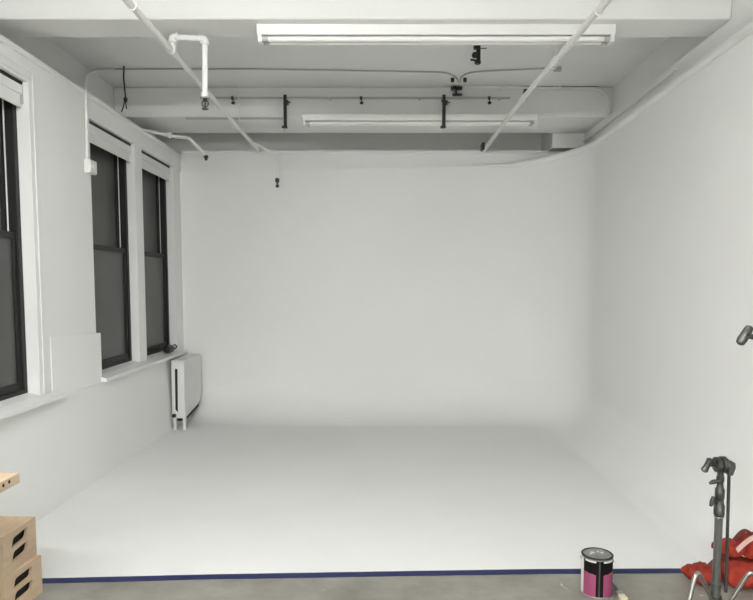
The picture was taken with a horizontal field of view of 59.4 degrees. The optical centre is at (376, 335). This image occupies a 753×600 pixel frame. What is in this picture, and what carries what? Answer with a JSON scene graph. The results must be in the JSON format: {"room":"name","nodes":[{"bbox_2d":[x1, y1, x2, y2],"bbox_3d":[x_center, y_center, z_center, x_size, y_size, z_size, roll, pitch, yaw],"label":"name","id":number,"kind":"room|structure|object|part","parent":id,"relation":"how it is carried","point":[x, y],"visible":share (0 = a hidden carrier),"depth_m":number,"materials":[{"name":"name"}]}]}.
{"room":"studio","nodes":[
{"label":"studio","id":0,"kind":"room"},
{"bbox_2d":[0,37,183,392],"bbox_3d":[-2.710,-0.398,2.226,0.700,3.690,12.900,0,4,0],"label":"wall","id":1,"kind":"structure","parent":0,"point":[65,188],"depth_m":5.17,"materials":[{"name":"paint"}]},
{"bbox_2d":[0,49,64,419],"bbox_3d":[-2.442,-0.632,3.963,0.315,2.290,1.600,0,4,0],"label":"window","id":2,"kind":"structure","parent":1,"relation":"in","point":[23,358],"depth_m":4.50,"materials":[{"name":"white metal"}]},
{"bbox_3d":[-2.535,-1.111,3.865,0.040,1.010,1.188,0,4,0],"label":"sash","id":3,"kind":"part","parent":2,"relation":"part of","materials":[{"name":"black metal"}]},
{"bbox_3d":[-2.475,-0.123,3.941,0.006,0.982,1.118,0,4,0],"label":"pane","id":4,"kind":"part","parent":2,"relation":"part of","materials":[{"name":"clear glass"}]},
{"bbox_3d":[-2.475,-0.120,3.941,0.040,1.077,1.188,0,4,0],"label":"sash","id":5,"kind":"part","parent":2,"relation":"part of","materials":[{"name":"black metal"}]},
{"bbox_2d":[0,73,23,107],"bbox_3d":[-2.403,-1.568,3.839,0.034,0.154,1.257,0,4,0],"label":"roller blind","id":6,"kind":"object","parent":2,"relation":"attached to","point":[11,91],"visible":1,"depth_m":4.33,"materials":[{"name":"fabric"}]},
{"bbox_3d":[-2.520,-0.609,3.904,0.160,2.117,1.278,0,4,0],"label":"frame","id":7,"kind":"part","parent":2,"relation":"part of","materials":[{"name":"black metal"}]},
{"bbox_3d":[-2.353,-0.652,3.897,0.013,2.240,1.470,0,4,0],"label":"casing","id":8,"kind":"part","parent":2,"relation":"part of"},
{"bbox_3d":[-2.442,0.475,4.049,0.315,0.068,1.600,0,4,0],"label":"sill","id":9,"kind":"part","parent":2,"relation":"part of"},
{"bbox_2d":[0,34,180,156],"bbox_3d":[-2.362,-1.688,1.800,0.035,0.039,12.250,0,4,0],"label":"trim","id":10,"kind":"structure","parent":1,"relation":"attached to","point":[3,39],"depth_m":5.16,"materials":[{"name":"paint"}]},
{"bbox_2d":[84,68,115,174],"bbox_3d":[-2.517,-1.941,5.819,0.261,1.165,1.146,-1,5,-11],"label":"conduit","id":11,"kind":"object","parent":1,"relation":"attached to","point":[90,166],"visible":1,"depth_m":5.33,"materials":[{"name":"white metal"}]},
{"bbox_3d":[-2.307,-1.378,5.382,0.005,0.096,0.114,0,4,0],"label":"plate","id":12,"kind":"part","parent":11,"relation":"part of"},
{"bbox_2d":[89,120,153,381],"bbox_3d":[-2.442,-0.748,6.106,0.315,2.190,1.210,0,4,0],"label":"window","id":13,"kind":"structure","parent":1,"relation":"in","point":[113,187],"depth_m":6.31,"materials":[{"name":"black metal"}]},
{"bbox_3d":[-2.535,-1.276,5.964,0.006,0.925,0.850,0,4,0],"label":"pane","id":14,"kind":"part","parent":13,"relation":"part of","materials":[{"name":"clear glass"}]},
{"bbox_3d":[-2.475,-0.285,6.041,0.006,0.982,0.850,0,4,0],"label":"pane","id":15,"kind":"part","parent":13,"relation":"part of","materials":[{"name":"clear glass"}]},
{"bbox_2d":[89,123,130,161],"bbox_3d":[-2.403,-1.731,5.943,0.034,0.154,0.997,0,4,0],"label":"roller blind","id":16,"kind":"object","parent":13,"relation":"attached to","point":[98,137],"visible":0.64,"depth_m":5.91,"materials":[{"name":"fabric"}]},
{"bbox_3d":[-2.475,-0.283,6.041,0.040,1.077,0.920,0,4,0],"label":"sash","id":17,"kind":"part","parent":13,"relation":"part of","materials":[{"name":"black metal"}]},
{"bbox_3d":[-2.535,-1.273,5.965,0.040,1.010,0.920,0,4,0],"label":"sash","id":18,"kind":"part","parent":13,"relation":"part of","materials":[{"name":"black metal"}]},
{"bbox_3d":[-2.520,-0.771,6.003,0.160,2.117,1.010,0,4,0],"label":"frame","id":19,"kind":"part","parent":13,"relation":"part of","materials":[{"name":"black metal"}]},
{"bbox_3d":[-2.442,0.310,6.187,0.315,0.068,1.210,0,4,0],"label":"sill","id":20,"kind":"part","parent":13,"relation":"part of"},
{"bbox_2d":[141,150,186,364],"bbox_3d":[-2.442,-0.840,7.297,0.315,2.190,1.180,0,4,0],"label":"window","id":21,"kind":"structure","parent":1,"relation":"in","point":[158,193],"depth_m":7.58,"materials":[{"name":"black metal"}]},
{"bbox_3d":[-2.535,-1.369,7.171,0.006,0.925,0.850,0,4,0],"label":"pane","id":22,"kind":"part","parent":21,"relation":"part of","materials":[{"name":"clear glass"}]},
{"bbox_3d":[-2.475,-0.379,7.247,0.006,0.982,0.850,0,4,0],"label":"pane","id":23,"kind":"part","parent":21,"relation":"part of","materials":[{"name":"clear glass"}]},
{"bbox_3d":[-2.475,-0.376,7.248,0.040,1.077,0.920,0,4,0],"label":"sash","id":24,"kind":"part","parent":21,"relation":"part of","materials":[{"name":"black metal"}]},
{"bbox_2d":[142,153,169,181],"bbox_3d":[-2.403,-1.824,7.149,0.034,0.154,0.997,0,4,0],"label":"roller blind","id":25,"kind":"object","parent":21,"relation":"attached to","point":[149,164],"visible":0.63,"depth_m":7.13,"materials":[{"name":"fabric"}]},
{"bbox_3d":[-2.535,-1.367,7.171,0.040,1.010,0.920,0,4,0],"label":"sash","id":26,"kind":"part","parent":21,"relation":"part of","materials":[{"name":"black metal"}]},
{"bbox_3d":[-2.520,-0.865,7.210,0.160,2.117,1.010,0,4,0],"label":"frame","id":27,"kind":"part","parent":21,"relation":"part of","materials":[{"name":"black metal"}]},
{"bbox_3d":[-2.442,0.218,7.379,0.315,0.068,1.180,0,4,0],"label":"sill","id":28,"kind":"part","parent":21,"relation":"part of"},
{"bbox_2d":[163,344,176,352],"bbox_3d":[-2.339,0.145,7.455,0.110,0.097,0.258,0,4,0],"label":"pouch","id":29,"kind":"object","parent":21,"relation":"on","point":[168,348],"visible":1,"depth_m":7.38,"materials":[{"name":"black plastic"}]},
{"bbox_2d":[142,128,207,160],"bbox_3d":[-2.110,-1.993,6.842,0.763,0.364,0.070,1,4,9],"label":"pipe","id":30,"kind":"object","parent":1,"relation":"attached to","point":[169,134],"visible":1,"depth_m":6.81,"materials":[{"name":"metal"}]},
{"bbox_2d":[0,333,186,520],"bbox_3d":[-2.318,0.547,5.860,0.087,1.245,4.500,0,4,0],"label":"wall","id":31,"kind":"structure","parent":0,"point":[59,448],"depth_m":5.15,"materials":[{"name":"white paint"}]},
{"bbox_2d":[155,133,560,171],"bbox_3d":[-0.130,-0.869,8.330,5.860,3.690,0.555,0,4,0],"label":"wall","id":32,"kind":"structure","parent":0,"point":[190,162],"depth_m":8.23,"materials":[{"name":"paint"}]},
{"bbox_2d":[181,150,558,152],"bbox_3d":[-0.075,-2.216,7.948,4.550,0.035,0.030,0,4,0],"label":"trim","id":33,"kind":"structure","parent":32,"relation":"attached to","point":[182,151],"depth_m":7.93,"materials":[{"name":"paint"}]},
{"bbox_2d":[47,37,669,87],"bbox_3d":[-0.130,-2.329,1.976,5.860,0.200,13.100,0,4,0],"label":"ceiling","id":34,"kind":"structure","parent":0,"point":[582,65],"depth_m":6.13,"materials":[{"name":"paint"}]},
{"bbox_2d":[121,66,127,111],"bbox_3d":[-2.403,-2.347,6.273,0.064,0.429,0.036,0,4,0],"label":"wire","id":35,"kind":"object","parent":34,"relation":"hanging from","point":[125,99],"visible":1,"depth_m":6.27,"materials":[{"name":"black plastic"}]},
{"bbox_2d":[122,0,278,187],"bbox_3d":[-1.276,-1.988,5.137,0.343,0.967,5.550,0,4,0],"label":"pipe","id":36,"kind":"object","parent":34,"relation":"hanging from","point":[170,46],"visible":1,"depth_m":4.58,"materials":[{"name":"metal"}]},
{"bbox_2d":[115,66,561,82],"bbox_3d":[-0.370,-2.558,6.494,4.259,0.040,0.455,0,4,0],"label":"cable","id":37,"kind":"object","parent":34,"relation":"attached to","point":[559,68],"visible":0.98,"depth_m":6.33,"materials":[{"name":"grey plastic"}]},
{"bbox_2d":[114,87,612,132],"bbox_3d":[-0.130,-2.484,7.295,5.259,0.309,0.730,0,4,0],"label":"beam","id":38,"kind":"structure","parent":34,"relation":"attached to","point":[161,109],"depth_m":6.93,"materials":[{"name":"paint"}]},
{"bbox_2d":[186,117,282,119],"bbox_3d":[-1.491,-2.282,6.925,1.018,0.022,0.022,0,4,0],"label":"conduit","id":39,"kind":"object","parent":38,"relation":"attached to","point":[187,118],"visible":0.88,"depth_m":6.92,"materials":[{"name":"grey metal"}]},
{"bbox_2d":[200,97,509,99],"bbox_3d":[-0.224,-2.482,6.898,3.231,0.022,0.061,0,4,0],"label":"pipe rail","id":40,"kind":"object","parent":38,"relation":"attached to","point":[329,98],"visible":0.89,"depth_m":6.87,"materials":[{"name":"grey metal"}]},
{"bbox_2d":[282,95,290,131],"bbox_3d":[-0.937,-2.316,6.872,0.094,0.378,0.050,0,4,0],"label":"bracket","id":41,"kind":"object","parent":40,"relation":"hanging from","point":[286,102],"visible":1,"depth_m":6.85,"materials":[{"name":"black metal"}]},
{"bbox_3d":[-0.224,-2.481,6.879,3.231,0.022,0.023,0,4,0],"label":"rail","id":42,"kind":"part","parent":40,"relation":"part of","materials":[{"name":"grey metal"}]},
{"bbox_2d":[440,95,449,131],"bbox_3d":[0.705,-2.291,6.851,0.094,0.374,0.184,0,4,0],"label":"bracket","id":43,"kind":"object","parent":40,"relation":"hanging from","point":[444,101],"visible":1,"depth_m":6.77,"materials":[{"name":"black metal"}]},
{"bbox_2d":[302,114,537,126],"bbox_3d":[0.448,-2.245,6.883,2.435,0.113,0.119,0,4,0],"label":"fluorescent light","id":44,"kind":"object","parent":38,"relation":"attached to","point":[308,119],"visible":1,"depth_m":6.84,"materials":[{"name":"white metal"}]},
{"bbox_2d":[451,86,461,95],"bbox_3d":[0.851,-2.585,6.879,0.158,0.138,0.082,0,4,0],"label":"junction box","id":45,"kind":"object","parent":38,"relation":"attached to","point":[459,88],"visible":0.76,"depth_m":6.86,"materials":[{"name":"black plastic"}]},
{"bbox_2d":[0,0,731,36],"bbox_3d":[-0.200,-2.271,4.534,5.118,0.309,0.330,0,4,0],"label":"beam","id":46,"kind":"structure","parent":34,"relation":"attached to","point":[18,18],"depth_m":4.38,"materials":[{"name":"paint"}]},
{"bbox_2d":[256,24,615,46],"bbox_3d":[0.405,-2.058,4.525,2.434,0.113,0.119,0,4,0],"label":"fluorescent light","id":47,"kind":"object","parent":34,"relation":"attached to","point":[268,34],"visible":1,"depth_m":4.48,"materials":[{"name":"white metal"}]},
{"bbox_2d":[470,45,486,64],"bbox_3d":[0.884,-2.436,5.716,0.141,0.163,0.056,0,4,0],"label":"clamp","id":48,"kind":"object","parent":34,"relation":"hanging from","point":[477,54],"visible":0.91,"depth_m":5.70,"materials":[{"name":"black metal"}]},
{"bbox_3d":[0.859,-2.379,5.720,0.092,0.049,0.056,0,4,0],"label":"screw handle","id":49,"kind":"part","parent":48,"relation":"part of","materials":[{"name":"black plastic"}]},
{"bbox_3d":[0.869,-2.500,5.711,0.056,0.034,0.040,0,4,0],"label":"plate","id":50,"kind":"part","parent":48,"relation":"part of","materials":[{"name":"black plastic"}]},
{"bbox_2d":[481,0,611,151],"bbox_3d":[1.289,-2.219,5.019,0.085,0.490,5.750,0,4,-1],"label":"pipe","id":51,"kind":"object","parent":34,"relation":"hanging from","point":[597,11],"visible":0.98,"depth_m":4.78,"materials":[{"name":"metal"}]},
{"bbox_2d":[36,423,698,577],"bbox_3d":[0.030,1.167,5.891,4.780,0.001,4.553,0,4,0],"label":"floor","id":52,"kind":"structure","parent":0,"point":[203,498],"depth_m":4.79,"materials":[{"name":"paint"}]},
{"bbox_2d":[171,354,201,429],"bbox_3d":[-2.202,0.635,7.675,0.146,0.785,0.777,0,4,0],"label":"radiator","id":53,"kind":"object","parent":52,"relation":"on","point":[186,376],"visible":1,"depth_m":7.38,"materials":[{"name":"metal"}]},
{"bbox_2d":[180,158,565,425],"bbox_3d":[-0.065,-0.542,7.762,4.594,3.119,0.638,0,4,0],"label":"wall","id":54,"kind":"structure","parent":0,"point":[408,296],"depth_m":8.01,"materials":[{"name":"white paint"}]},
{"bbox_2d":[33,573,752,599],"bbox_3d":[-0.130,1.549,2.276,5.860,0.200,13.100,0,4,0],"label":"floor","id":55,"kind":"structure","parent":0,"point":[636,586],"depth_m":3.52,"materials":[{"name":"concrete"}]},
{"bbox_2d":[0,473,19,492],"bbox_3d":[-1.874,1.026,2.332,0.751,0.834,0.950,0,4,0],"label":"wooden table","id":56,"kind":"object","parent":55,"relation":"on","point":[7,480],"visible":1,"depth_m":2.71,"materials":[{"name":"brown wood"}]},
{"bbox_2d":[0,555,42,599],"bbox_3d":[-2.038,1.262,3.380,0.510,0.203,0.285,1,4,9],"label":"box","id":57,"kind":"object","parent":55,"relation":"on","point":[25,582],"visible":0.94,"depth_m":3.37,"materials":[{"name":"brown wood"}]},
{"bbox_2d":[0,516,36,577],"bbox_3d":[-2.054,1.060,3.346,0.510,0.203,0.285,0,4,3],"label":"box","id":58,"kind":"object","parent":57,"relation":"on","point":[17,533],"visible":1,"depth_m":3.34,"materials":[{"name":"brown wood"}]},
{"bbox_2d":[42,568,681,582],"bbox_3d":[0.071,1.337,3.692,4.405,0.004,0.092,0,4,-2],"label":"tape","id":59,"kind":"object","parent":55,"relation":"on","point":[637,570],"visible":0.75,"depth_m":3.69,"materials":[{"name":"blue plastic"}]},
{"bbox_2d":[580,547,613,598],"bbox_3d":[1.162,1.248,3.482,0.163,0.214,0.163,0,4,0],"label":"paint can","id":60,"kind":"object","parent":55,"relation":"on","point":[596,563],"visible":1,"depth_m":3.42,"materials":[{"name":"metal"}]},
{"bbox_3d":[1.162,1.147,3.474,0.142,0.004,0.142,-3,5,-34],"label":"lid","id":61,"kind":"part","parent":60,"relation":"part of","materials":[{"name":"metal"}]},
{"bbox_2d":[612,583,627,599],"bbox_3d":[1.267,1.342,3.464,0.038,0.026,0.200,0,4,0],"label":"brush","id":62,"kind":"object","parent":55,"relation":"on","point":[621,596],"visible":0.98,"depth_m":3.42,"materials":[{"name":"beige wood"}]},
{"bbox_2d":[681,555,752,588],"bbox_3d":[1.905,1.270,3.576,0.430,0.155,0.242,0,4,0],"label":"sandbag","id":63,"kind":"object","parent":55,"relation":"on","point":[737,567],"visible":0.66,"depth_m":3.54,"materials":[{"name":"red fabric"}]},
{"bbox_3d":[1.887,1.227,3.588,0.164,0.073,0.035,1,4,10],"label":"handle","id":64,"kind":"part","parent":63,"relation":"part of","materials":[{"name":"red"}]},
{"bbox_2d":[711,529,752,559],"bbox_3d":[2.026,1.126,3.597,0.376,0.164,0.207,0,4,0],"label":"sandbag","id":65,"kind":"object","parent":63,"relation":"on","point":[741,544],"visible":0.73,"depth_m":3.55,"materials":[{"name":"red fabric"}]},
{"bbox_3d":[2.007,1.089,3.595,0.125,0.067,0.036,0,4,0],"label":"handle","id":66,"kind":"part","parent":65,"relation":"part of","materials":[{"name":"red fabric"}]},
{"bbox_2d":[686,456,752,599],"bbox_3d":[1.559,0.960,3.046,0.509,0.856,0.380,0,4,0],"label":"stand","id":67,"kind":"object","parent":55,"relation":"on","point":[721,465],"visible":1,"depth_m":2.96,"materials":[{"name":"metal"}]},
{"bbox_3d":[1.419,1.216,2.940,0.247,0.344,0.021,-2,5,-27],"label":"leg","id":68,"kind":"part","parent":67,"relation":"part of","materials":[{"name":"grey metal"}]},
{"bbox_3d":[1.485,0.577,2.948,0.067,0.069,0.035,1,4,8],"label":"tee handle","id":69,"kind":"part","parent":67,"relation":"part of","materials":[{"name":"grey metal"}]},
{"bbox_3d":[1.509,0.740,2.956,0.042,0.048,0.021,-1,5,-19],"label":"locking knob","id":70,"kind":"part","parent":67,"relation":"part of","materials":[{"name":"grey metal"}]},
{"bbox_3d":[1.507,0.651,2.946,0.048,0.023,0.021,-1,4,-9],"label":"locking knob","id":71,"kind":"part","parent":67,"relation":"part of","materials":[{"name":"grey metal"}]},
{"bbox_3d":[1.583,0.876,2.976,0.022,0.577,0.014,0,4,0],"label":"grip arm","id":72,"kind":"part","parent":67,"relation":"part of","materials":[{"name":"metal"}]},
{"bbox_3d":[1.681,1.218,2.960,0.267,0.339,0.021,1,5,17],"label":"leg","id":73,"kind":"part","parent":67,"relation":"part of","materials":[{"name":"grey metal"}]},
{"bbox_2d":[736,325,752,345],"bbox_3d":[1.901,0.680,2.781,0.824,1.455,0.664,0,4,0],"label":"stand","id":74,"kind":"object","parent":55,"relation":"on","point":[746,333],"visible":1,"depth_m":2.71,"materials":[{"name":"metal"}]},
{"bbox_2d":[536,33,752,563],"bbox_3d":[2.128,-0.427,5.689,0.606,3.208,4.209,0,4,0],"label":"wall","id":75,"kind":"structure","parent":0,"point":[657,382],"depth_m":5.14,"materials":[{"name":"white paint"}]},
{"bbox_2d":[464,86,609,115],"bbox_3d":[1.711,-2.385,6.916,1.594,0.488,0.038,0,4,0],"label":"conduit","id":76,"kind":"object","parent":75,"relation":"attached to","point":[495,87],"visible":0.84,"depth_m":6.89,"materials":[{"name":"grey plastic"}]},
{"bbox_2d":[471,20,752,166],"bbox_3d":[2.230,-1.974,5.819,1.071,0.224,4.621,-1,5,-14],"label":"trim","id":77,"kind":"structure","parent":75,"relation":"attached to","point":[744,32],"depth_m":5.55,"materials":[{"name":"paint"}]},
{"bbox_2d":[541,0,752,151],"bbox_3d":[2.430,-0.386,2.076,0.740,3.690,12.600,0,4,0],"label":"wall","id":78,"kind":"structure","parent":0,"point":[682,53],"depth_m":5.75,"materials":[{"name":"paint"}]},
{"bbox_2d":[583,67,677,141],"bbox_3d":[2.394,-2.188,6.450,0.026,0.055,2.501,0,4,1],"label":"conduit","id":79,"kind":"object","parent":78,"relation":"attached to","point":[676,68],"visible":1,"depth_m":6.07,"materials":[{"name":"white metal"}]}
]}

